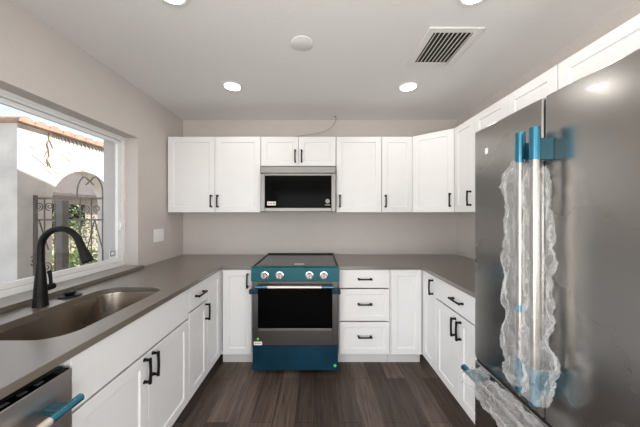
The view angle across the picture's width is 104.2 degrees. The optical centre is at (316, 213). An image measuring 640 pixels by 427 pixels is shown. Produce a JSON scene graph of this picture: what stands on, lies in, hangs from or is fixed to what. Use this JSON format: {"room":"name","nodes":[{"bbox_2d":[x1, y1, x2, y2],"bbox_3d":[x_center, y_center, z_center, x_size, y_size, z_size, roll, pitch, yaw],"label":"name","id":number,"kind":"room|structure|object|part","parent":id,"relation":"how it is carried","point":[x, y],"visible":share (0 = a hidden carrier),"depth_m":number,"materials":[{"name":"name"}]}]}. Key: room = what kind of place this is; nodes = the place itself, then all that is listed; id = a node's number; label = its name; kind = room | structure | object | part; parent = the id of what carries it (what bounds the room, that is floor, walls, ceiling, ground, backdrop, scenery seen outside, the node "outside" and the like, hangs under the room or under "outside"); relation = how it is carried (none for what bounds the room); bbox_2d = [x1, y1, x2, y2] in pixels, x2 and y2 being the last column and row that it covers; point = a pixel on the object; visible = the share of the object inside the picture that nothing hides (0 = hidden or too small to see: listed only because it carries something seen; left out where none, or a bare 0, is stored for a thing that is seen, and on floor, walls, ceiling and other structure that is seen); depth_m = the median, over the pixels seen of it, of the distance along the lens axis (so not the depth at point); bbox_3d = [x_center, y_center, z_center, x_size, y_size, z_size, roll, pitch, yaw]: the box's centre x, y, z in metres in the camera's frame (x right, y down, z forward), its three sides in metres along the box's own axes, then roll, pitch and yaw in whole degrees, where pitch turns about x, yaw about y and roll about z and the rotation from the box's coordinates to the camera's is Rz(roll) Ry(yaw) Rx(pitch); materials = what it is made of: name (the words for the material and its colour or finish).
{"room":"kitchen","nodes":[
{"label":"kitchen","id":0,"kind":"room"},
{"bbox_2d":[52,245,97,266],"bbox_3d":[-15.930,1.480,7.900,28.140,0.100,38.000,0,0,0],"label":"ground","id":1,"kind":"structure","parent":0,"point":[95,245],"depth_m":9.62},
{"bbox_2d":[0,116,103,282],"bbox_3d":[-3.730,0.120,9.932,0.360,2.620,13.936,0,0,0],"label":"wall","id":2,"kind":"structure","parent":1,"relation":"on","point":[35,156],"depth_m":3.13,"materials":[{"name":"paint"}]},
{"bbox_2d":[31,176,103,275],"bbox_3d":[-2.764,0.481,3.135,1.728,1.899,0.080,0,0,0],"label":"iron gate","id":3,"kind":"object","parent":2,"relation":"attached to","point":[61,208],"visible":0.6,"depth_m":3.13,"materials":[{"name":"grey metal"}]},
{"bbox_3d":[-3.205,0.635,3.135,0.080,1.590,0.080,0,0,0],"label":"post","id":4,"kind":"part","parent":3,"relation":"part of","materials":[{"name":"metal"}]},
{"bbox_2d":[52,173,97,250],"bbox_3d":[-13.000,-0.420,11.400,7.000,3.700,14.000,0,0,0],"label":"gate","id":5,"kind":"object","parent":1,"relation":"on","point":[67,186],"visible":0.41,"depth_m":10.62,"materials":[{"name":"beige"}]},
{"bbox_2d":[52,204,97,260],"bbox_3d":[-7.425,0.579,7.488,1.629,1.756,1.823,0,0,0],"label":"shrub","id":6,"kind":"object","parent":1,"relation":"on","point":[73,224],"visible":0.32,"depth_m":7.53,"materials":[{"name":"green plant"}]},
{"bbox_2d":[52,247,97,271],"bbox_3d":[-5.208,1.094,5.247,1.843,0.743,2.491,0,0,0],"label":"shrub","id":7,"kind":"object","parent":1,"relation":"on","point":[76,260],"visible":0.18,"depth_m":5.28,"materials":[{"name":"green plant"}]},
{"bbox_2d":[0,0,182,297],"bbox_3d":[-1.710,0.160,-0.400,0.300,2.500,6.600,0,0,0],"label":"wall","id":8,"kind":"structure","parent":0,"point":[38,64],"depth_m":2.01,"materials":[{"name":"paint"}]},
{"bbox_2d":[0,89,143,313],"bbox_3d":[-1.619,-0.091,1.300,0.233,1.133,1.740,0,0,0],"label":"window","id":9,"kind":"structure","parent":8,"relation":"in","point":[117,256],"depth_m":1.72,"materials":[{"name":"white plastic"}]},
{"bbox_3d":[-1.587,0.462,1.300,0.170,0.027,1.737,0,0,0],"label":"sill","id":10,"kind":"part","parent":9,"relation":"part of","materials":[{"name":"grey stone"}]},
{"bbox_2d":[154,228,163,241],"bbox_3d":[-1.556,0.214,2.452,0.008,0.124,0.156,0,0,0],"label":"switch plate","id":11,"kind":"object","parent":8,"relation":"attached to","point":[158,233],"visible":1,"depth_m":2.44,"materials":[{"name":"white plastic"}]},
{"bbox_2d":[183,120,456,253],"bbox_3d":[-0.015,0.160,3.000,3.690,2.500,0.200,0,0,0],"label":"wall","id":12,"kind":"structure","parent":0,"point":[333,232],"depth_m":2.90,"materials":[{"name":"paint"}]},
{"bbox_2d":[168,137,266,211],"bbox_3d":[-1.064,-0.404,2.717,0.962,0.784,0.363,0,0,0],"label":"upper cabinet","id":13,"kind":"object","parent":12,"relation":"attached to","point":[206,174],"visible":0.96,"depth_m":2.58,"materials":[{"name":"white paint"}]},
{"bbox_3d":[-1.301,-0.404,2.585,0.484,0.780,0.020,0,0,0],"label":"door","id":14,"kind":"part","parent":13,"relation":"part of","materials":[{"name":"white paint"}]},
{"bbox_3d":[-0.820,-0.404,2.585,0.470,0.780,0.020,0,0,0],"label":"door","id":15,"kind":"part","parent":13,"relation":"part of","materials":[{"name":"white paint"}]},
{"bbox_2d":[261,137,335,166],"bbox_3d":[-0.193,-0.643,2.717,0.775,0.306,0.363,0,0,0],"label":"upper cabinet","id":16,"kind":"object","parent":12,"relation":"attached to","point":[275,151],"visible":0.97,"depth_m":2.58,"materials":[{"name":"white paint"}]},
{"bbox_3d":[-0.386,-0.643,2.585,0.385,0.302,0.020,0,0,0],"label":"door","id":17,"kind":"part","parent":16,"relation":"part of","materials":[{"name":"white paint"}]},
{"bbox_2d":[260,166,335,210],"bbox_3d":[-0.190,-0.252,2.698,0.756,0.460,0.398,0,0,0],"label":"microwave","id":18,"kind":"object","parent":16,"relation":"attached to","point":[282,188],"visible":1,"depth_m":2.50,"materials":[{"name":"grey"}]},
{"bbox_3d":[-0.190,-0.218,2.516,0.669,0.323,0.028,0,0,0],"label":"glass","id":19,"kind":"part","parent":18,"relation":"part of","materials":[{"name":"black glass"}]},
{"bbox_3d":[0.002,-0.643,2.585,0.383,0.302,0.020,0,0,0],"label":"door","id":20,"kind":"part","parent":16,"relation":"part of","materials":[{"name":"white paint"}]},
{"bbox_2d":[334,137,380,211],"bbox_3d":[0.433,-0.404,2.717,0.468,0.784,0.363,0,0,0],"label":"upper cabinet","id":21,"kind":"object","parent":12,"relation":"attached to","point":[358,159],"visible":0.98,"depth_m":2.58,"materials":[{"name":"white paint"}]},
{"bbox_2d":[381,137,411,211],"bbox_3d":[0.829,-0.404,2.717,0.318,0.784,0.363,0,0,0],"label":"upper cabinet","id":22,"kind":"object","parent":12,"relation":"attached to","point":[396,152],"visible":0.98,"depth_m":2.58,"materials":[{"name":"white paint"}]},
{"bbox_2d":[412,128,453,211],"bbox_3d":[1.307,-0.404,2.603,0.641,0.784,0.589,0,0,0],"label":"upper cabinet","id":23,"kind":"object","parent":12,"relation":"attached to","point":[432,153],"visible":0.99,"depth_m":2.44,"materials":[{"name":"white paint"}]},
{"bbox_3d":[1.238,-0.127,2.325,0.019,0.131,0.040,0,0,41],"label":"handle","id":24,"kind":"part","parent":23,"relation":"part of","materials":[{"name":"black metal"}]},
{"bbox_2d":[172,354,474,426],"bbox_3d":[-0.015,1.460,-0.300,3.690,0.100,6.800,0,0,0],"label":"floor","id":25,"kind":"structure","parent":0,"point":[232,394],"depth_m":1.89,"materials":[{"name":"brown wood"}]},
{"bbox_2d":[0,366,84,426],"bbox_3d":[-1.147,0.973,0.582,0.705,0.873,0.593,0,0,0],"label":"dishwasher","id":26,"kind":"object","parent":25,"relation":"on","point":[46,401],"visible":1,"depth_m":0.78,"materials":[{"name":"silver metal"}]},
{"bbox_3d":[-0.808,0.628,0.579,0.025,0.025,0.538,0,0,0],"label":"door handle","id":27,"kind":"part","parent":26,"relation":"part of","materials":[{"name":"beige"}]},
{"bbox_2d":[59,289,188,426],"bbox_3d":[-1.197,0.959,1.293,0.723,0.902,0.820,0,0,0],"label":"base cabinet","id":28,"kind":"object","parent":25,"relation":"on","point":[137,375],"visible":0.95,"depth_m":1.23,"materials":[{"name":"white paint"}]},
{"bbox_3d":[-0.885,1.002,1.088,0.020,0.564,0.406,0,0,0],"label":"door","id":29,"kind":"part","parent":28,"relation":"part of","materials":[{"name":"white paint"}]},
{"bbox_3d":[-0.855,0.798,1.261,0.040,0.131,0.019,0,0,0],"label":"handle","id":30,"kind":"part","parent":28,"relation":"part of","materials":[{"name":"black metal"}]},
{"bbox_3d":[-0.855,0.798,1.325,0.040,0.131,0.019,0,0,0],"label":"handle","id":31,"kind":"part","parent":28,"relation":"part of","materials":[{"name":"black metal"}]},
{"bbox_3d":[-0.885,1.002,1.498,0.020,0.564,0.406,0,0,0],"label":"door","id":32,"kind":"part","parent":28,"relation":"part of","materials":[{"name":"white paint"}]},
{"bbox_2d":[187,279,210,399],"bbox_3d":[-1.197,0.959,1.849,0.723,0.902,0.287,0,0,0],"label":"base cabinet","id":33,"kind":"object","parent":25,"relation":"on","point":[198,303],"visible":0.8,"depth_m":1.84,"materials":[{"name":"white paint"}]},
{"bbox_3d":[-0.885,0.987,1.849,0.020,0.594,0.283,0,0,0],"label":"door","id":34,"kind":"part","parent":33,"relation":"part of","materials":[{"name":"white paint"}]},
{"bbox_3d":[-0.885,0.596,1.849,0.020,0.165,0.283,0,0,0],"label":"drawer","id":35,"kind":"part","parent":33,"relation":"part of","materials":[{"name":"white paint"}]},
{"bbox_3d":[-0.855,0.595,1.849,0.040,0.019,0.131,0,0,0],"label":"handle","id":36,"kind":"part","parent":33,"relation":"part of","materials":[{"name":"black metal"}]},
{"bbox_3d":[-0.855,0.770,1.956,0.040,0.131,0.019,0,0,0],"label":"handle","id":37,"kind":"part","parent":33,"relation":"part of","materials":[{"name":"black metal"}]},
{"bbox_2d":[206,271,219,373],"bbox_3d":[-1.216,0.959,2.446,0.683,0.902,0.903,0,0,0],"label":"base cabinet","id":38,"kind":"object","parent":25,"relation":"on","point":[213,282],"visible":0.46,"depth_m":2.12,"materials":[{"name":"white paint"}]},
{"bbox_2d":[0,254,266,399],"bbox_3d":[-1.067,0.491,1.579,0.984,0.030,2.639,0,0,0],"label":"countertop","id":39,"kind":"structure","parent":38,"relation":"on","point":[21,362],"depth_m":1.24,"materials":[{"name":"grey stone"}]},
{"bbox_2d":[31,226,93,307],"bbox_3d":[-1.302,0.269,1.296,0.298,0.413,0.095,0,0,0],"label":"faucet","id":40,"kind":"object","parent":39,"relation":"on","point":[40,298],"visible":1,"depth_m":1.27,"materials":[{"name":"black metal"}]},
{"bbox_3d":[-1.425,0.340,1.329,0.025,0.076,0.019,0,0,0],"label":"lever","id":41,"kind":"part","parent":40,"relation":"part of","materials":[{"name":"black metal"}]},
{"bbox_3d":[-1.320,0.169,1.279,0.231,0.213,0.031,0,0,0],"label":"spout","id":42,"kind":"part","parent":40,"relation":"part of","materials":[{"name":"black metal"}]},
{"bbox_2d":[57,290,81,298],"bbox_3d":[-1.418,0.461,1.430,0.104,0.029,0.104,0,0,0],"label":"drain stopper","id":43,"kind":"object","parent":39,"relation":"on","point":[68,294],"visible":1,"depth_m":1.41,"materials":[{"name":"black metal"}]},
{"bbox_3d":[-1.418,0.457,1.430,0.048,0.021,0.048,0,0,0],"label":"knob","id":44,"kind":"part","parent":43,"relation":"part of","materials":[{"name":"black metal"}]},
{"bbox_2d":[0,292,155,340],"bbox_3d":[-1.160,0.615,1.274,0.444,0.214,0.737,0,0,0],"label":"sink","id":45,"kind":"object","parent":39,"relation":"in","point":[78,316],"visible":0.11,"depth_m":1.38,"materials":[{"name":"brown metal"}]},
{"bbox_2d":[220,269,252,361],"bbox_3d":[-0.735,0.959,2.564,0.316,0.902,0.668,0,0,0],"label":"base cabinet","id":46,"kind":"object","parent":25,"relation":"on","point":[236,345],"visible":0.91,"depth_m":2.28,"materials":[{"name":"white paint"}]},
{"bbox_3d":[-0.631,0.610,2.250,0.019,0.131,0.040,0,0,0],"label":"handle","id":47,"kind":"part","parent":46,"relation":"part of","materials":[{"name":"black metal"}]},
{"bbox_2d":[249,253,340,369],"bbox_3d":[-0.190,0.934,2.498,0.784,0.952,0.795,0,0,0],"label":"range","id":48,"kind":"object","parent":25,"relation":"on","point":[295,295],"visible":1,"depth_m":2.17,"materials":[{"name":"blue metal"}]},
{"bbox_3d":[-0.452,0.534,2.137,0.072,0.072,0.040,0,0,0],"label":"knob","id":49,"kind":"part","parent":48,"relation":"part of","materials":[{"name":"silver metal"}]},
{"bbox_3d":[-0.323,0.534,2.137,0.072,0.072,0.040,0,0,0],"label":"knob","id":50,"kind":"part","parent":48,"relation":"part of","materials":[{"name":"silver metal"}]},
{"bbox_3d":[-0.190,0.626,2.113,0.650,0.023,0.023,0,0,0],"label":"door handle","id":51,"kind":"part","parent":48,"relation":"part of","materials":[{"name":"beige"}]},
{"bbox_3d":[-0.190,0.869,2.187,0.744,0.558,0.044,0,0,0],"label":"oven door","id":52,"kind":"part","parent":48,"relation":"part of","materials":[{"name":"black glass"}]},
{"bbox_3d":[-0.190,0.525,2.182,0.763,0.121,0.057,0,0,0],"label":"control panel","id":53,"kind":"part","parent":48,"relation":"part of","materials":[{"name":"teal metal"}]},
{"bbox_3d":[-0.190,1.260,2.188,0.744,0.211,0.042,0,0,0],"label":"storage drawer","id":54,"kind":"part","parent":48,"relation":"part of","materials":[{"name":"blue metal"}]},
{"bbox_3d":[-0.190,1.008,2.164,0.636,0.020,0.005,0,0,0],"label":"window trim","id":55,"kind":"part","parent":48,"relation":"part of","materials":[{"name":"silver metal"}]},
{"bbox_2d":[253,253,337,265],"bbox_3d":[-0.190,0.471,2.541,0.761,0.026,0.711,0,0,0],"label":"cooktop","id":56,"kind":"object","parent":48,"relation":"in","point":[271,259],"depth_m":2.53,"materials":[{"name":"black glass"}]},
{"bbox_3d":[-0.066,0.534,2.137,0.072,0.072,0.040,0,0,0],"label":"knob","id":57,"kind":"part","parent":48,"relation":"part of","materials":[{"name":"silver metal"}]},
{"bbox_3d":[0.060,0.534,2.137,0.072,0.072,0.040,0,0,0],"label":"knob","id":58,"kind":"part","parent":48,"relation":"part of","materials":[{"name":"silver metal"}]},
{"bbox_2d":[338,269,389,361],"bbox_3d":[0.433,0.959,2.564,0.469,0.902,0.668,0,0,0],"label":"base cabinet","id":59,"kind":"object","parent":25,"relation":"on","point":[364,298],"visible":0.95,"depth_m":2.27,"materials":[{"name":"white paint"}]},
{"bbox_3d":[0.434,1.135,2.280,0.454,0.287,0.020,0,0,0],"label":"drawer","id":60,"kind":"part","parent":59,"relation":"part of","materials":[{"name":"white paint"}]},
{"bbox_3d":[0.434,0.835,2.280,0.454,0.289,0.020,0,0,0],"label":"drawer","id":61,"kind":"part","parent":59,"relation":"part of","materials":[{"name":"white paint"}]},
{"bbox_3d":[0.434,0.596,2.280,0.454,0.165,0.020,0,0,0],"label":"drawer","id":62,"kind":"part","parent":59,"relation":"part of","materials":[{"name":"white paint"}]},
{"bbox_3d":[0.434,1.119,2.250,0.131,0.019,0.040,0,0,0],"label":"handle","id":63,"kind":"part","parent":59,"relation":"part of","materials":[{"name":"black metal"}]},
{"bbox_3d":[0.434,0.823,2.250,0.131,0.019,0.040,0,0,0],"label":"handle","id":64,"kind":"part","parent":59,"relation":"part of","materials":[{"name":"black metal"}]},
{"bbox_2d":[387,269,422,361],"bbox_3d":[0.824,0.959,2.584,0.305,0.902,0.628,0,0,0],"label":"base cabinet","id":65,"kind":"object","parent":25,"relation":"on","point":[406,285],"visible":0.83,"depth_m":2.28,"materials":[{"name":"white paint"}]},
{"bbox_2d":[422,271,436,371],"bbox_3d":[1.274,0.959,2.459,0.708,0.902,0.878,0,0,0],"label":"base cabinet","id":66,"kind":"object","parent":25,"relation":"on","point":[429,281],"visible":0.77,"depth_m":2.12,"materials":[{"name":"white paint"}]},
{"bbox_3d":[0.940,0.610,2.063,0.040,0.131,0.019,0,0,0],"label":"handle","id":67,"kind":"part","parent":66,"relation":"part of","materials":[{"name":"black metal"}]},
{"bbox_2d":[436,278,476,423],"bbox_3d":[1.274,0.959,1.694,0.708,0.902,0.647,0,0,0],"label":"base cabinet","id":68,"kind":"object","parent":25,"relation":"on","point":[455,309],"visible":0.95,"depth_m":1.71,"materials":[{"name":"white paint"}]},
{"bbox_2d":[334,254,474,297],"bbox_3d":[0.912,0.491,2.132,1.434,0.030,1.534,0,0,0],"label":"countertop","id":69,"kind":"structure","parent":68,"relation":"on","point":[458,271],"depth_m":2.32,"materials":[{"name":"grey stone"}]},
{"bbox_3d":[0.970,0.987,1.855,0.020,0.594,0.320,0,0,0],"label":"door","id":70,"kind":"part","parent":68,"relation":"part of","materials":[{"name":"white paint"}]},
{"bbox_3d":[0.940,0.785,1.725,0.040,0.131,0.019,0,0,0],"label":"handle","id":71,"kind":"part","parent":68,"relation":"part of","materials":[{"name":"black metal"}]},
{"bbox_3d":[0.970,0.596,1.694,0.020,0.165,0.643,0,0,0],"label":"drawer","id":72,"kind":"part","parent":68,"relation":"part of","materials":[{"name":"white paint"}]},
{"bbox_3d":[0.940,0.595,1.694,0.040,0.019,0.131,0,0,0],"label":"handle","id":73,"kind":"part","parent":68,"relation":"part of","materials":[{"name":"black metal"}]},
{"bbox_3d":[0.940,0.785,1.662,0.040,0.131,0.019,0,0,0],"label":"handle","id":74,"kind":"part","parent":68,"relation":"part of","materials":[{"name":"black metal"}]},
{"bbox_3d":[0.970,0.987,1.532,0.020,0.594,0.320,0,0,0],"label":"door","id":75,"kind":"part","parent":68,"relation":"part of","materials":[{"name":"white paint"}]},
{"bbox_2d":[461,48,639,426],"bbox_3d":[1.179,0.483,0.924,0.841,1.852,0.808,0,0,0],"label":"refrigerator","id":76,"kind":"object","parent":25,"relation":"on","point":[586,132],"visible":0.99,"depth_m":0.86,"materials":[{"name":"grey metal"}]},
{"bbox_2d":[460,367,533,425],"bbox_3d":[0.769,0.811,0.921,0.136,0.140,0.692,0,0,0],"label":"plastic wrap","id":77,"kind":"object","parent":76,"relation":"attached to","point":[474,367],"visible":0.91,"depth_m":1.10,"materials":[{"name":"white"}]},
{"bbox_3d":[0.775,0.810,0.936,0.030,0.031,0.752,0,0,0],"label":"drawer handle","id":78,"kind":"part","parent":76,"relation":"part of","materials":[{"name":"silver metal"}]},
{"bbox_3d":[0.875,0.166,1.127,0.070,1.197,0.401,0,0,0],"label":"door","id":79,"kind":"part","parent":76,"relation":"part of","materials":[{"name":"silver metal"}]},
{"bbox_3d":[0.875,1.052,0.924,0.070,0.547,0.808,0,0,0],"label":"freezer drawer","id":80,"kind":"part","parent":76,"relation":"part of","materials":[{"name":"silver metal"}]},
{"bbox_2d":[499,161,528,384],"bbox_3d":[0.773,0.228,0.964,0.114,0.870,0.116,0,0,34],"label":"plastic wrap","id":81,"kind":"object","parent":76,"relation":"attached to","point":[515,161],"visible":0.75,"depth_m":0.97,"materials":[{"name":"white"}]},
{"bbox_3d":[0.781,0.186,0.957,0.031,0.988,0.030,0,0,0],"label":"door handle","id":82,"kind":"part","parent":76,"relation":"part of","materials":[{"name":"silver metal"}]},
{"bbox_3d":[0.781,0.189,0.893,0.031,0.991,0.030,0,0,0],"label":"door handle","id":83,"kind":"part","parent":76,"relation":"part of","materials":[{"name":"silver metal"}]},
{"bbox_2d":[516,167,559,407],"bbox_3d":[0.781,0.253,0.887,0.116,0.844,0.119,0,0,0],"label":"plastic wrap","id":84,"kind":"object","parent":76,"relation":"attached to","point":[530,167],"visible":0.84,"depth_m":0.88,"materials":[{"name":"white"}]},
{"bbox_3d":[0.875,0.166,0.720,0.070,1.197,0.399,0,0,0],"label":"door","id":85,"kind":"part","parent":76,"relation":"part of","materials":[{"name":"silver metal"}]},
{"bbox_2d":[12,0,635,119],"bbox_3d":[-0.015,-1.165,-0.300,3.690,0.150,6.800,0,0,0],"label":"ceiling","id":86,"kind":"structure","parent":0,"point":[355,66],"depth_m":1.65,"materials":[{"name":"white paint"}]},
{"bbox_2d":[161,0,188,6],"bbox_3d":[-0.723,-1.087,1.224,0.170,0.006,0.170,0,0,0],"label":"recessed light","id":87,"kind":"object","parent":86,"relation":"in","point":[178,3],"visible":1,"depth_m":1.28,"materials":[{"name":"white plastic"}]},
{"bbox_2d":[166,0,183,3],"bbox_3d":[-0.723,-1.087,1.224,0.131,0.004,0.131,0,0,-5],"label":"diffuser","id":88,"kind":"object","parent":87,"relation":"attached to","point":[167,1],"depth_m":1.27,"materials":[{"name":"white plastic"}]},
{"bbox_2d":[222,81,242,90],"bbox_3d":[-0.724,-1.087,2.132,0.170,0.006,0.170,0,0,0],"label":"recessed light","id":89,"kind":"object","parent":86,"relation":"in","point":[229,85],"visible":1,"depth_m":2.13,"materials":[{"name":"white plastic"}]},
{"bbox_2d":[224,83,239,89],"bbox_3d":[-0.724,-1.087,2.132,0.131,0.004,0.131,0,0,5],"label":"diffuser","id":90,"kind":"object","parent":89,"relation":"attached to","point":[229,86],"depth_m":2.13,"materials":[{"name":"white"}]},
{"bbox_2d":[291,36,312,50],"bbox_3d":[-0.096,-1.087,1.594,0.140,0.006,0.140,0,0,0],"label":"cover","id":91,"kind":"object","parent":86,"relation":"attached to","point":[301,43],"visible":1,"depth_m":1.59,"materials":[{"name":"white paint"}]},
{"bbox_2d":[295,116,335,136],"bbox_3d":[-0.026,-0.944,2.754,0.494,0.292,0.075,0,0,-17],"label":"electrical cable","id":92,"kind":"object","parent":86,"relation":"hanging from","point":[334,116],"visible":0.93,"depth_m":2.80,"materials":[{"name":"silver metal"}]},
{"bbox_2d":[398,82,418,91],"bbox_3d":[0.785,-1.087,2.140,0.170,0.006,0.170,0,0,0],"label":"recessed light","id":93,"kind":"object","parent":86,"relation":"in","point":[408,86],"visible":1,"depth_m":2.13,"materials":[{"name":"white plastic"}]},
{"bbox_2d":[400,83,416,90],"bbox_3d":[0.785,-1.087,2.140,0.131,0.004,0.131,0,0,5],"label":"diffuser","id":94,"kind":"object","parent":93,"relation":"attached to","point":[405,86],"depth_m":2.13,"materials":[{"name":"white plastic"}]},
{"bbox_2d":[407,27,484,65],"bbox_3d":[0.820,-1.083,1.640,0.326,0.013,0.376,0,0,0],"label":"ceiling vent","id":95,"kind":"object","parent":86,"relation":"in","point":[438,46],"visible":1,"depth_m":1.60,"materials":[{"name":"white metal"}]},
{"bbox_2d":[457,0,484,6],"bbox_3d":[0.785,-1.087,1.224,0.170,0.006,0.170,0,0,0],"label":"recessed light","id":96,"kind":"object","parent":86,"relation":"in","point":[466,3],"visible":1,"depth_m":1.28,"materials":[{"name":"white plastic"}]},
{"bbox_2d":[462,0,479,3],"bbox_3d":[0.785,-1.087,1.224,0.131,0.004,0.131,0,0,5],"label":"diffuser","id":97,"kind":"object","parent":96,"relation":"attached to","point":[463,1],"depth_m":1.27,"materials":[{"name":"white"}]},
{"bbox_2d":[457,0,639,259],"bbox_3d":[1.730,0.160,-0.400,0.200,2.500,6.600,0,0,0],"label":"wall","id":98,"kind":"structure","parent":0,"point":[465,220],"depth_m":1.91,"materials":[{"name":"paint"}]},
{"bbox_2d":[454,116,473,211],"bbox_3d":[1.434,-0.404,2.176,0.388,0.784,0.292,0,0,0],"label":"upper cabinet","id":99,"kind":"object","parent":98,"relation":"attached to","point":[463,133],"visible":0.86,"depth_m":2.17,"materials":[{"name":"white paint"}]},
{"bbox_3d":[1.260,-0.127,2.072,0.040,0.131,0.019,0,0,0],"label":"handle","id":100,"kind":"part","parent":99,"relation":"part of","materials":[{"name":"black metal"}]},
{"bbox_2d":[474,65,557,211],"bbox_3d":[1.434,-0.404,1.677,0.388,0.784,0.700,0,0,0],"label":"upper cabinet","id":101,"kind":"object","parent":98,"relation":"attached to","point":[545,84],"visible":0.16,"depth_m":1.58,"materials":[{"name":"white paint"}]},
{"bbox_3d":[1.290,-0.404,1.850,0.020,0.780,0.350,0,0,0],"label":"door","id":102,"kind":"part","parent":101,"relation":"part of","materials":[{"name":"white paint"}]},
{"bbox_3d":[1.290,-0.404,1.500,0.020,0.780,0.342,0,0,0],"label":"door","id":103,"kind":"part","parent":101,"relation":"part of","materials":[{"name":"white paint"}]},
{"bbox_2d":[558,14,639,89],"bbox_3d":[1.454,-0.628,0.912,0.348,0.336,0.824,0,0,0],"label":"upper cabinet","id":104,"kind":"object","parent":98,"relation":"attached to","point":[624,39],"visible":0.43,"depth_m":1.12,"materials":[{"name":"white paint"}]}
]}

